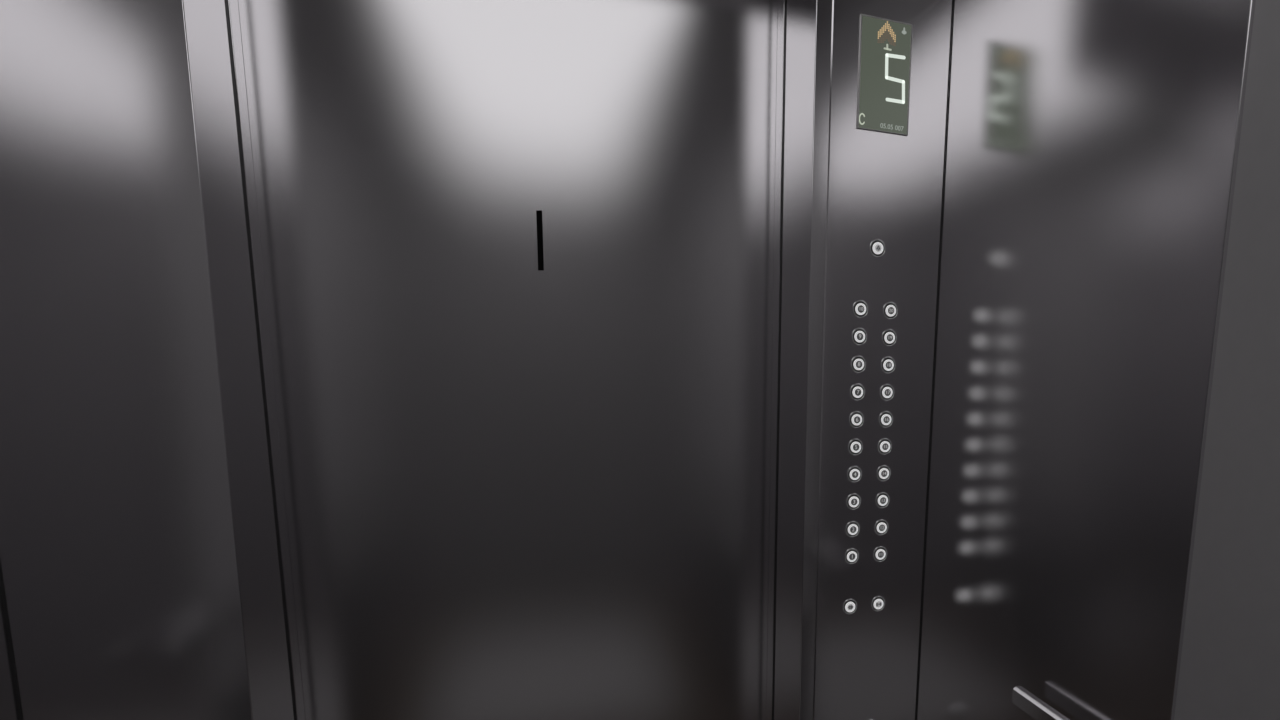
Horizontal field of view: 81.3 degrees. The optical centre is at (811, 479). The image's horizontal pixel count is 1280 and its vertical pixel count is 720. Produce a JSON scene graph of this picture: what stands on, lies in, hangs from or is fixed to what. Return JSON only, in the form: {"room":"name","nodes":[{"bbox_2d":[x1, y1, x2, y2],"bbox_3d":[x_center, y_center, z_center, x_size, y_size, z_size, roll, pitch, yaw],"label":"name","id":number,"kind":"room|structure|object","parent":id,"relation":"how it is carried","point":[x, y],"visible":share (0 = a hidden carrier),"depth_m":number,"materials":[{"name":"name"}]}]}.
{"room":"elevator interior","nodes":[
{"label":"elevator interior","id":0,"kind":"room"},
{"bbox_2d":[0,588,19,719],"bbox_3d":[-0.959,0.240,0.677,0.030,2.020,0.561,-2,10,-20],"label":"wall","id":1,"kind":"structure","parent":0,"point":[8,700],"depth_m":0.93,"materials":[{"name":"metal"}]},
{"bbox_2d":[0,563,22,719],"bbox_3d":[-1.036,0.082,0.917,0.003,2.250,0.052,-2,10,-20],"label":"trim","id":2,"kind":"structure","parent":1,"relation":"attached to","point":[1,577],"depth_m":0.94,"materials":[{"name":"grey metal"}]},
{"bbox_2d":[0,0,951,719],"bbox_3d":[-0.430,0.049,1.213,1.405,2.250,0.187,-2,10,-20],"label":"wall","id":3,"kind":"structure","parent":0,"point":[139,560],"depth_m":0.95,"materials":[{"name":"metal"}]},
{"bbox_2d":[224,0,296,719],"bbox_3d":[-0.876,0.047,1.156,0.029,2.250,0.017,-2,10,-20],"label":"trim","id":4,"kind":"structure","parent":3,"relation":"attached to","point":[225,1],"depth_m":1.12,"materials":[{"name":"grey metal"}]},
{"bbox_2d":[772,0,786,719],"bbox_3d":[-0.056,0.019,1.459,0.029,2.250,0.017,-2,10,-20],"label":"trim","id":5,"kind":"structure","parent":3,"relation":"attached to","point":[785,1],"depth_m":1.41,"materials":[{"name":"grey metal"}]},
{"bbox_2d":[813,0,951,719],"bbox_3d":[0.117,0.056,1.349,0.220,2.180,0.006,-2,10,-20],"label":"control panel","id":6,"kind":"object","parent":3,"relation":"attached to","point":[889,67],"visible":1,"depth_m":1.30,"materials":[{"name":"metal"}]},
{"bbox_2d":[915,0,952,719],"bbox_3d":[0.221,0.037,1.387,0.003,2.250,0.001,-2,10,-20],"label":"trim","id":7,"kind":"structure","parent":3,"relation":"attached to","point":[952,0],"depth_m":1.34,"materials":[{"name":"grey metal"}]},
{"bbox_2d":[916,0,1279,719],"bbox_3d":[0.539,0.201,0.589,0.030,2.200,1.750,-2,10,-20],"label":"wall","id":8,"kind":"structure","parent":0,"point":[1092,146],"depth_m":0.93,"materials":[{"name":"metal"}]},
{"bbox_2d":[1012,686,1069,719],"bbox_3d":[0.612,0.461,0.327,0.042,0.040,1.672,-2,10,-20],"label":"handrail","id":9,"kind":"object","parent":8,"relation":"attached to","point":[1022,698],"visible":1,"depth_m":1.05,"materials":[{"name":"silver metal"}]},
{"bbox_3d":[-0.418,-0.996,1.082,0.844,0.145,0.209,-2,10,-20],"label":"wall","id":10,"kind":"structure","parent":0,"visible":0},
{"bbox_2d":[228,0,304,719],"bbox_3d":[-0.885,0.043,1.181,0.030,2.250,0.038,-2,10,-20],"label":"trim","id":11,"kind":"structure","parent":10,"relation":"attached to","point":[233,4],"depth_m":1.14,"materials":[{"name":"metal"}]},
{"bbox_2d":[238,0,777,719],"bbox_3d":[-0.489,0.023,1.369,0.964,2.241,0.040,-2,10,-20],"label":"door","id":12,"kind":"structure","parent":10,"relation":"in","point":[514,489],"depth_m":1.29,"materials":[{"name":"metal"}]},
{"bbox_2d":[536,210,543,269],"bbox_3d":[-0.478,-0.421,1.273,0.010,0.102,0.002,-2,10,-20],"label":"strip","id":13,"kind":"object","parent":12,"relation":"attached to","point":[538,212],"visible":1,"depth_m":1.27,"materials":[{"name":"black plastic"}]},
{"bbox_2d":[766,0,784,719],"bbox_3d":[-0.066,0.014,1.484,0.030,2.250,0.038,-2,10,-20],"label":"trim","id":14,"kind":"structure","parent":10,"relation":"attached to","point":[780,34],"depth_m":1.43,"materials":[{"name":"metal"}]}
]}

